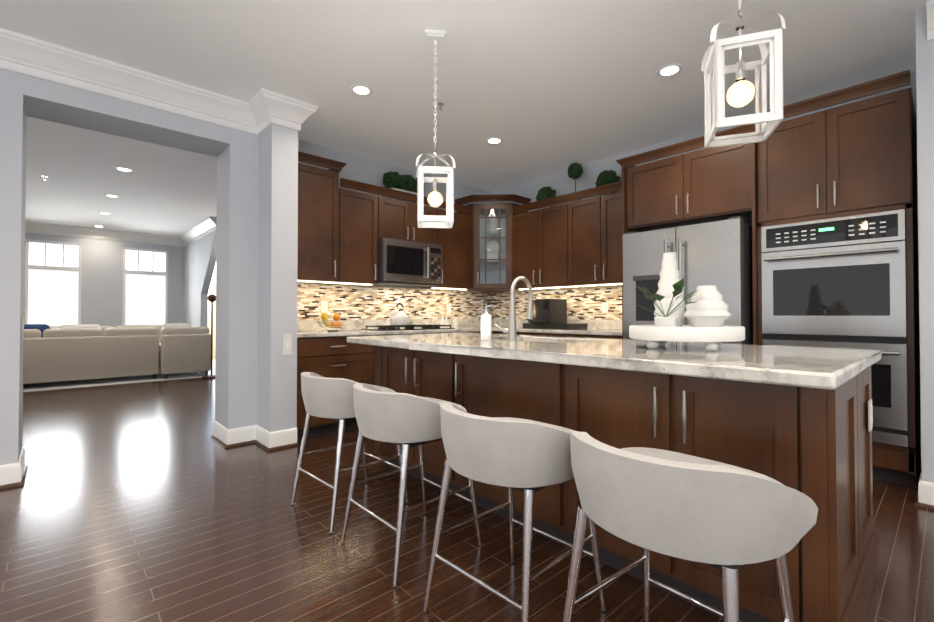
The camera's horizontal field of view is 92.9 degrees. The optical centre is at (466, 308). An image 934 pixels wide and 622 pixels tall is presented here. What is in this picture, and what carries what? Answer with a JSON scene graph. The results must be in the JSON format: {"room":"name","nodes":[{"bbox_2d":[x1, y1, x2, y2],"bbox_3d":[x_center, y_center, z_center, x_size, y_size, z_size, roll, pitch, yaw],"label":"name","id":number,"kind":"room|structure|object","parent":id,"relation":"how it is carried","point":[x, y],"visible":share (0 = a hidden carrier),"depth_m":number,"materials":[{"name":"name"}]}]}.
{"room":"kitchen","nodes":[
{"label":"kitchen","id":0,"kind":"room"},
{"bbox_2d":[24,233,183,327],"bbox_3d":[-8.800,-0.226,7.815,6.700,2.800,0.150,1,-1,-43],"label":"wall","id":1,"kind":"structure","parent":0,"point":[102,284],"depth_m":9.07,"materials":[{"name":"grey paint"}]},
{"bbox_2d":[24,239,167,326],"bbox_3d":[-7.430,-0.465,9.040,2.250,1.650,0.160,1,-1,-43],"label":"window frames","id":2,"kind":"structure","parent":1,"relation":"in","point":[40,254],"depth_m":8.77,"materials":[{"name":"white"}]},
{"bbox_2d":[28,268,164,324],"bbox_3d":[-7.423,-0.220,9.029,2.134,1.076,0.040,1,-1,-43],"label":"window","id":3,"kind":"structure","parent":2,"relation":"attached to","point":[53,296],"depth_m":8.71,"materials":[{"name":"white glass"}]},
{"bbox_2d":[25,221,179,245],"bbox_3d":[-8.746,-1.528,7.700,6.600,0.200,0.116,1,-1,-43],"label":"crown molding","id":4,"kind":"structure","parent":1,"relation":"attached to","point":[30,227],"depth_m":8.93,"materials":[{"name":"white paint"}]},
{"bbox_2d":[0,68,258,464],"bbox_3d":[-4.002,-0.303,2.066,6.000,2.800,0.510,1,-1,-43],"label":"wall","id":5,"kind":"structure","parent":0,"point":[235,152],"depth_m":3.37,"materials":[{"name":"grey paint"}]},
{"bbox_2d":[22,316,23,340],"bbox_3d":[-2.958,0.128,2.956,0.008,0.160,0.072,1,-1,-43],"label":"electrical outlet plate","id":6,"kind":"object","parent":5,"relation":"attached to","point":[22,316],"depth_m":2.93,"materials":[{"name":"white plastic"}]},
{"bbox_2d":[0,28,265,134],"bbox_3d":[-3.860,-1.607,1.773,5.790,0.200,0.140,1,-1,-43],"label":"crown molding","id":7,"kind":"structure","parent":5,"relation":"attached to","point":[19,53],"depth_m":3.10,"materials":[{"name":"white paint"}]},
{"bbox_2d":[292,102,317,131],"bbox_3d":[-1.561,-1.578,3.924,0.146,0.200,0.796,1,-1,-43],"label":"crown molding","id":8,"kind":"structure","parent":5,"relation":"attached to","point":[309,109],"depth_m":3.66,"materials":[{"name":"white paint"}]},
{"bbox_2d":[0,420,933,509],"bbox_3d":[-2.643,1.029,2.283,8.320,0.142,16.300,1,-1,-43],"label":"baseboard","id":9,"kind":"structure","parent":5,"relation":"attached to","point":[12,475],"depth_m":3.53,"materials":[{"name":"white"}]},
{"bbox_2d":[184,230,215,326],"bbox_3d":[-5.306,-0.212,8.902,0.120,2.800,2.970,1,-1,-43],"label":"wall","id":10,"kind":"structure","parent":0,"point":[199,259],"depth_m":8.86,"materials":[{"name":"grey paint"}]},
{"bbox_2d":[180,217,216,246],"bbox_3d":[-5.399,-1.513,8.847,0.116,0.200,2.710,1,-1,-43],"label":"crown molding","id":11,"kind":"structure","parent":10,"relation":"attached to","point":[208,225],"depth_m":8.66,"materials":[{"name":"white"}]},
{"bbox_2d":[297,139,491,330],"bbox_3d":[-0.752,-0.260,5.290,3.150,2.800,0.150,1,-1,-43],"label":"wall","id":12,"kind":"structure","parent":0,"point":[364,169],"depth_m":4.91,"materials":[{"name":"grey paint"}]},
{"bbox_2d":[321,301,327,311],"bbox_3d":[-1.453,-0.025,4.520,0.072,0.118,0.007,1,-1,-43],"label":"electrical outlet plate","id":13,"kind":"object","parent":12,"relation":"attached to","point":[324,304],"depth_m":4.52,"materials":[{"name":"white plastic"}]},
{"bbox_2d":[297,151,472,289],"bbox_3d":[-0.872,-0.832,4.828,2.332,1.152,0.375,1,-1,-43],"label":"upper cabinet","id":14,"kind":"object","parent":12,"relation":"attached to","point":[341,231],"depth_m":4.44,"materials":[{"name":"brown wood"}]},
{"bbox_2d":[383,171,416,203],"bbox_3d":[-0.712,-1.354,5.036,0.528,0.370,0.234,1,-1,-43],"label":"plant","id":15,"kind":"object","parent":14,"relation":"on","point":[399,182],"visible":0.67,"depth_m":4.91,"materials":[{"name":"green plant"}]},
{"bbox_2d":[297,280,620,289],"bbox_3d":[0.019,-0.260,4.220,2.760,0.007,2.070,1,-1,-43],"label":"light strips","id":16,"kind":"object","parent":14,"relation":"attached to","point":[459,289],"visible":0.88,"depth_m":4.71,"materials":[{"name":"white plastic"}]},
{"bbox_2d":[373,238,441,287],"bbox_3d":[-0.692,-0.495,4.925,0.770,0.461,0.468,1,-1,-43],"label":"microwave","id":17,"kind":"object","parent":12,"relation":"attached to","point":[403,263],"visible":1,"depth_m":4.75,"materials":[{"name":"grey metal"}]},
{"bbox_2d":[447,304,450,312],"bbox_3d":[-0.229,-0.005,5.642,0.072,0.118,0.007,1,-1,-43],"label":"electrical outlet plate","id":18,"kind":"object","parent":12,"relation":"attached to","point":[448,305],"depth_m":5.64,"materials":[{"name":"white plastic"}]},
{"bbox_2d":[481,299,491,314],"bbox_3d":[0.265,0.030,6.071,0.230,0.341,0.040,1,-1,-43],"label":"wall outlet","id":19,"kind":"object","parent":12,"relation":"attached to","point":[487,304],"visible":0.33,"depth_m":6.05,"materials":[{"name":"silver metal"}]},
{"bbox_2d":[454,194,530,291],"bbox_3d":[0.328,-0.828,5.704,0.705,1.167,0.705,1,-1,-43],"label":"upper cabinet","id":20,"kind":"object","parent":12,"relation":"attached to","point":[493,276],"visible":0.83,"depth_m":5.51,"materials":[{"name":"brown wood"}]},
{"bbox_2d":[486,240,498,261],"bbox_3d":[0.331,-0.751,5.736,0.178,0.268,0.190,1,-1,-43],"label":"hydrangea","id":21,"kind":"object","parent":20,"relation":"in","point":[495,250],"depth_m":5.69,"materials":[{"name":"white"}]},
{"bbox_2d":[488,210,496,234],"bbox_3d":[0.329,-1.130,5.744,0.124,0.325,0.124,1,-1,-43],"label":"lantern decor","id":22,"kind":"object","parent":20,"relation":"in","point":[492,214],"depth_m":5.70,"materials":[{"name":"white"}]},
{"bbox_2d":[0,0,925,236],"bbox_3d":[-2.390,-1.746,2.621,9.500,0.100,16.800,1,-1,-43],"label":"ceiling","id":23,"kind":"structure","parent":0,"point":[541,88],"depth_m":3.15,"materials":[{"name":"white paint"}]},
{"bbox_2d":[105,194,118,197],"bbox_3d":[-5.152,-1.642,6.443,0.149,0.006,0.178,1,-1,-43],"label":"recessed light","id":24,"kind":"object","parent":23,"relation":"in","point":[108,195],"depth_m":6.46,"materials":[{"name":"white"}]},
{"bbox_2d":[115,167,132,171],"bbox_3d":[-4.071,-1.658,5.264,0.160,0.006,0.182,1,-1,-43],"label":"recessed light","id":25,"kind":"object","parent":23,"relation":"in","point":[123,169],"depth_m":5.27,"materials":[{"name":"white"}]},
{"bbox_2d":[252,88,303,128],"bbox_3d":[-1.504,-1.584,3.535,0.296,0.200,0.146,1,-1,-43],"label":"crown molding","id":26,"kind":"structure","parent":23,"relation":"attached to","point":[261,111],"depth_m":3.56,"materials":[{"name":"white paint"}]},
{"bbox_2d":[350,84,372,95],"bbox_3d":[-0.810,-1.682,3.407,0.168,0.006,0.169,1,-1,-43],"label":"recessed light","id":27,"kind":"object","parent":23,"relation":"in","point":[358,89],"depth_m":3.41,"materials":[{"name":"white glass"}]},
{"bbox_2d":[416,29,455,227],"bbox_3d":[-0.197,-1.107,2.751,0.238,1.172,0.238,0,-1,-6],"label":"pendant lantern","id":28,"kind":"object","parent":23,"relation":"hanging from","point":[435,38],"visible":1,"depth_m":2.71,"materials":[{"name":"white painted metal"},{"name":"glass"}]},
{"bbox_2d":[486,137,502,144],"bbox_3d":[0.270,-1.669,4.398,0.172,0.006,0.168,1,-1,-43],"label":"recessed light","id":29,"kind":"object","parent":23,"relation":"in","point":[494,140],"depth_m":4.40,"materials":[{"name":"white"}]},
{"bbox_2d":[656,64,682,76],"bbox_3d":[1.430,-1.686,3.134,0.174,0.006,0.169,1,-1,-43],"label":"recessed light","id":30,"kind":"object","parent":23,"relation":"in","point":[669,70],"depth_m":3.14,"materials":[{"name":"white"}]},
{"bbox_2d":[701,0,785,147],"bbox_3d":[1.054,-1.189,1.714,0.238,1.036,0.238,0,-1,19],"label":"pendant lantern","id":31,"kind":"object","parent":23,"relation":"hanging from","point":[740,92],"visible":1,"depth_m":1.67,"materials":[{"name":"white painted wood"},{"name":"metal"},{"name":"glass"}]},
{"bbox_2d":[0,360,933,621],"bbox_3d":[-2.390,1.154,2.582,9.500,0.100,16.800,1,-1,-43],"label":"floor","id":32,"kind":"structure","parent":0,"point":[154,501],"depth_m":2.10,"materials":[{"name":"brown wood"}]},
{"bbox_2d":[23,372,201,391],"bbox_3d":[-6.508,1.167,7.591,3.000,0.006,2.650,1,-1,-43],"label":"living room rug","id":33,"kind":"object","parent":32,"relation":"on","point":[82,383],"visible":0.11,"depth_m":7.09,"materials":[{"name":"fabric"}]},
{"bbox_2d":[23,323,210,383],"bbox_3d":[-6.321,0.703,7.667,2.870,0.922,2.300,1,-1,-43],"label":"sectional sofa","id":34,"kind":"object","parent":33,"relation":"on","point":[71,352],"visible":0.92,"depth_m":6.97,"materials":[{"name":"fabric"}]},
{"bbox_2d":[202,294,215,377],"bbox_3d":[-4.380,0.456,7.618,0.280,1.430,0.280,1,-1,-43],"label":"floor lamp","id":35,"kind":"object","parent":32,"relation":"on","point":[211,298],"visible":0.92,"depth_m":7.61,"materials":[{"name":"black metal"}]},
{"bbox_2d":[257,123,297,431],"bbox_3d":[-1.709,-0.279,3.849,0.210,2.800,0.680,1,-1,-43],"label":"column","id":36,"kind":"structure","parent":32,"relation":"on","point":[277,271],"depth_m":3.61,"materials":[{"name":"grey paint"}]},
{"bbox_2d":[283,334,291,354],"bbox_3d":[-1.458,0.287,3.604,0.072,0.170,0.008,1,-1,-43],"label":"electrical outlet plate","id":37,"kind":"object","parent":36,"relation":"attached to","point":[287,344],"depth_m":3.60,"materials":[{"name":"white plastic"}]},
{"bbox_2d":[291,372,408,533],"bbox_3d":[-0.660,0.730,2.505,0.517,0.745,0.581,1,-1,-43],"label":"bar stool","id":38,"kind":"object","parent":32,"relation":"on","point":[325,397],"visible":0.83,"depth_m":2.27,"materials":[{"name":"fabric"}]},
{"bbox_2d":[297,331,492,439],"bbox_3d":[-0.534,0.698,4.929,2.994,0.875,0.653,1,-1,-43],"label":"base cabinet","id":39,"kind":"object","parent":32,"relation":"on","point":[334,357],"depth_m":3.94,"materials":[{"name":"brown wood"}]},
{"bbox_2d":[297,326,621,337],"bbox_3d":[0.023,0.231,4.333,3.000,0.038,2.294,1,-1,-43],"label":"countertop","id":40,"kind":"structure","parent":39,"relation":"on","point":[363,332],"depth_m":4.28,"materials":[{"name":"stone"}]},
{"bbox_2d":[316,321,348,330],"bbox_3d":[-1.272,0.160,4.217,0.308,0.099,0.308,1,-1,-43],"label":"fruit bowl","id":41,"kind":"object","parent":40,"relation":"on","point":[332,329],"visible":0.94,"depth_m":4.13,"materials":[{"name":"silver metal"}]},
{"bbox_2d":[321,313,341,327],"bbox_3d":[-1.280,0.110,4.211,0.218,0.143,0.172,1,-1,-43],"label":"fruit","id":42,"kind":"object","parent":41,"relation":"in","point":[336,317],"visible":0.75,"depth_m":4.17,"materials":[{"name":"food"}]},
{"bbox_2d":[364,325,454,330],"bbox_3d":[-0.631,0.198,4.849,0.900,0.040,0.475,1,-1,-43],"label":"gas cooktop","id":43,"kind":"object","parent":40,"relation":"on","point":[406,327],"visible":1,"depth_m":4.76,"materials":[{"name":"black metal"}]},
{"bbox_2d":[387,303,409,325],"bbox_3d":[-0.742,0.053,4.759,0.265,0.246,0.216,1,-1,-43],"label":"kettle","id":44,"kind":"object","parent":43,"relation":"on","point":[399,318],"visible":0.98,"depth_m":4.70,"materials":[{"name":"white ceramic"}]},
{"bbox_2d":[440,315,446,327],"bbox_3d":[-0.286,0.146,5.244,0.060,0.155,0.058,1,-1,-43],"label":"bottle","id":45,"kind":"object","parent":40,"relation":"on","point":[443,321],"depth_m":5.23,"materials":[{"name":"white"}]},
{"bbox_2d":[452,316,456,327],"bbox_3d":[-0.151,0.157,5.354,0.058,0.135,0.057,1,-1,-43],"label":"bottle","id":46,"kind":"object","parent":40,"relation":"on","point":[454,323],"depth_m":5.34,"materials":[{"name":"white"}]},
{"bbox_2d":[297,319,621,330],"bbox_3d":[0.021,0.162,4.332,2.994,0.099,2.293,1,-1,-43],"label":"backsplash","id":47,"kind":"structure","parent":40,"relation":"on","point":[303,325],"depth_m":4.95,"materials":[{"name":"stone"}]},
{"bbox_2d":[297,282,621,319],"bbox_3d":[0.021,-0.075,4.335,2.994,0.372,2.293,1,-1,-43],"label":"mosaic","id":48,"kind":"object","parent":47,"relation":"on","point":[352,302],"visible":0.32,"depth_m":5.08,"materials":[{"name":"tile"}]},
{"bbox_2d":[523,299,587,328],"bbox_3d":[0.976,0.054,5.019,0.435,0.333,0.630,1,-1,-43],"label":"coffee machine","id":49,"kind":"object","parent":40,"relation":"on","point":[549,313],"visible":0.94,"depth_m":4.96,"materials":[{"name":"black plastic"}]},
{"bbox_2d":[341,383,481,587],"bbox_3d":[-0.263,0.725,2.069,0.514,0.745,0.580,1,-1,-43],"label":"bar stool","id":50,"kind":"object","parent":32,"relation":"on","point":[406,421],"visible":0.85,"depth_m":1.84,"materials":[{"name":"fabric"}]},
{"bbox_2d":[375,346,454,494],"bbox_3d":[-0.040,0.674,3.148,0.900,0.876,0.872,1,-1,-43],"label":"base cabinet","id":51,"kind":"object","parent":32,"relation":"on","point":[415,372],"depth_m":2.77,"materials":[{"name":"brown wood"}]},
{"bbox_2d":[455,354,562,544],"bbox_3d":[0.499,0.666,2.545,0.880,0.876,0.745,1,-1,-43],"label":"base cabinet","id":52,"kind":"object","parent":32,"relation":"on","point":[484,386],"depth_m":2.20,"materials":[{"name":"brown wood"}]},
{"bbox_2d":[423,403,606,621],"bbox_3d":[0.170,0.718,1.597,0.514,0.745,0.580,1,-1,-43],"label":"bar stool","id":53,"kind":"object","parent":32,"relation":"on","point":[527,458],"visible":0.85,"depth_m":1.37,"materials":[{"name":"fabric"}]},
{"bbox_2d":[493,331,621,338],"bbox_3d":[1.086,0.697,4.894,0.653,0.875,1.692,1,-1,-43],"label":"base cabinet","id":54,"kind":"object","parent":32,"relation":"on","point":[568,335],"visible":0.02,"depth_m":4.55,"materials":[{"name":"brown wood"}]},
{"bbox_2d":[563,364,674,595],"bbox_3d":[0.913,0.660,2.094,0.880,0.876,0.480,1,-1,-43],"label":"base cabinet","id":55,"kind":"object","parent":32,"relation":"on","point":[620,409],"depth_m":1.79,"materials":[{"name":"brown wood"}]},
{"bbox_2d":[616,124,757,344],"bbox_3d":[1.998,-0.129,3.902,0.665,2.500,1.106,1,-1,-43],"label":"tall cabinet","id":56,"kind":"object","parent":32,"relation":"on","point":[711,184],"visible":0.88,"depth_m":3.65,"materials":[{"name":"brown wood"}]},
{"bbox_2d":[623,216,752,344],"bbox_3d":[1.926,0.215,3.764,0.858,1.770,0.910,1,-1,-43],"label":"refrigerator","id":57,"kind":"object","parent":32,"relation":"on","point":[718,254],"visible":0.38,"depth_m":3.42,"materials":[{"name":"grey metal"}]},
{"bbox_2d":[562,431,817,621],"bbox_3d":[0.558,0.713,1.179,0.520,0.745,0.581,1,-1,-43],"label":"bar stool","id":58,"kind":"object","parent":32,"relation":"on","point":[728,521],"visible":1,"depth_m":0.96,"materials":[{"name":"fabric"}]},
{"bbox_2d":[675,366,878,621],"bbox_3d":[1.217,0.655,1.778,0.900,0.876,0.530,1,-1,-43],"label":"base cabinet","id":59,"kind":"object","parent":32,"relation":"on","point":[814,445],"depth_m":1.43,"materials":[{"name":"brown wood"}]},
{"bbox_2d":[347,332,881,389],"bbox_3d":[0.461,0.204,2.468,1.130,0.044,2.620,1,-1,-43],"label":"countertop","id":60,"kind":"structure","parent":59,"relation":"on","point":[822,368],"depth_m":1.72,"materials":[{"name":"stone"}]},
{"bbox_2d":[481,304,492,340],"bbox_3d":[0.113,0.078,2.605,0.066,0.211,0.065,1,-1,-43],"label":"soap dispenser","id":61,"kind":"object","parent":60,"relation":"on","point":[486,326],"visible":1,"depth_m":2.58,"materials":[{"name":"white ceramic"}]},
{"bbox_2d":[495,276,532,340],"bbox_3d":[0.289,-0.005,2.670,0.218,0.379,0.141,1,-1,-43],"label":"pull-down faucet","id":62,"kind":"object","parent":60,"relation":"on","point":[510,330],"visible":1,"depth_m":2.59,"materials":[{"name":"silver metal"}]},
{"bbox_2d":[629,325,744,350],"bbox_3d":[0.974,0.125,1.990,0.464,0.100,0.464,1,-1,-43],"label":"tray","id":63,"kind":"object","parent":60,"relation":"on","point":[713,338],"visible":0.96,"depth_m":1.80,"materials":[{"name":"white"}]},
{"bbox_2d":[629,278,697,326],"bbox_3d":[0.840,-0.017,1.892,0.250,0.218,0.293,1,-1,-43],"label":"potted plant","id":64,"kind":"object","parent":63,"relation":"on","point":[664,321],"visible":0.85,"depth_m":1.87,"materials":[{"name":"green plant"}]},
{"bbox_2d":[654,252,685,326],"bbox_3d":[0.961,-0.085,2.103,0.141,0.360,0.141,1,-1,-43],"label":"vase","id":65,"kind":"object","parent":63,"relation":"on","point":[669,273],"visible":0.73,"depth_m":2.06,"materials":[{"name":"white ceramic"}]},
{"bbox_2d":[683,285,731,326],"bbox_3d":[1.061,-0.004,1.963,0.187,0.195,0.187,1,-1,-43],"label":"vase","id":66,"kind":"object","parent":63,"relation":"on","point":[709,307],"visible":0.92,"depth_m":1.91,"materials":[{"name":"white ceramic"}]},
{"bbox_2d":[757,70,920,487],"bbox_3d":[2.633,-0.165,3.210,0.665,2.555,0.865,1,-1,-43],"label":"tall cabinet","id":67,"kind":"object","parent":32,"relation":"on","point":[855,158],"visible":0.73,"depth_m":2.91,"materials":[{"name":"brown wood"}]},
{"bbox_2d":[761,209,907,446],"bbox_3d":[2.611,0.120,3.153,0.656,1.447,0.752,1,-1,-43],"label":"double wall oven","id":68,"kind":"object","parent":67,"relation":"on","point":[839,283],"visible":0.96,"depth_m":2.89,"materials":[{"name":"grey metal"}]},
{"bbox_2d":[492,7,933,482],"bbox_3d":[3.071,-0.295,2.691,1.030,2.800,9.150,1,-1,-43],"label":"wall","id":69,"kind":"structure","parent":0,"point":[921,85],"depth_m":2.49,"materials":[{"name":"grey paint"}]},
{"bbox_2d":[512,181,621,289],"bbox_3d":[1.209,-0.754,4.985,0.375,1.000,1.631,1,-1,-43],"label":"upper cabinet","id":70,"kind":"object","parent":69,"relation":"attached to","point":[576,243],"visible":0.88,"depth_m":4.86,"materials":[{"name":"brown wood"}]},
{"bbox_2d":[536,162,619,208],"bbox_3d":[1.228,-1.413,5.009,0.264,0.485,1.050,1,-1,-43],"label":"plants","id":71,"kind":"object","parent":70,"relation":"on","point":[575,172],"visible":0.67,"depth_m":4.94,"materials":[{"name":"green plant"}]},
{"bbox_2d":[602,302,607,312],"bbox_3d":[1.519,-0.015,4.894,0.007,0.118,0.072,1,-1,-43],"label":"electrical outlet plate","id":72,"kind":"object","parent":69,"relation":"attached to","point":[604,304],"depth_m":4.89,"materials":[{"name":"white plastic"}]},
{"bbox_2d":[926,0,933,40],"bbox_3d":[4.137,-1.621,0.698,0.116,0.200,4.745,1,-1,-43],"label":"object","id":73,"kind":"object","parent":69,"relation":"attached to","point":[930,17],"visible":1,"depth_m":2.44,"materials":[{"name":"white"}]}
]}

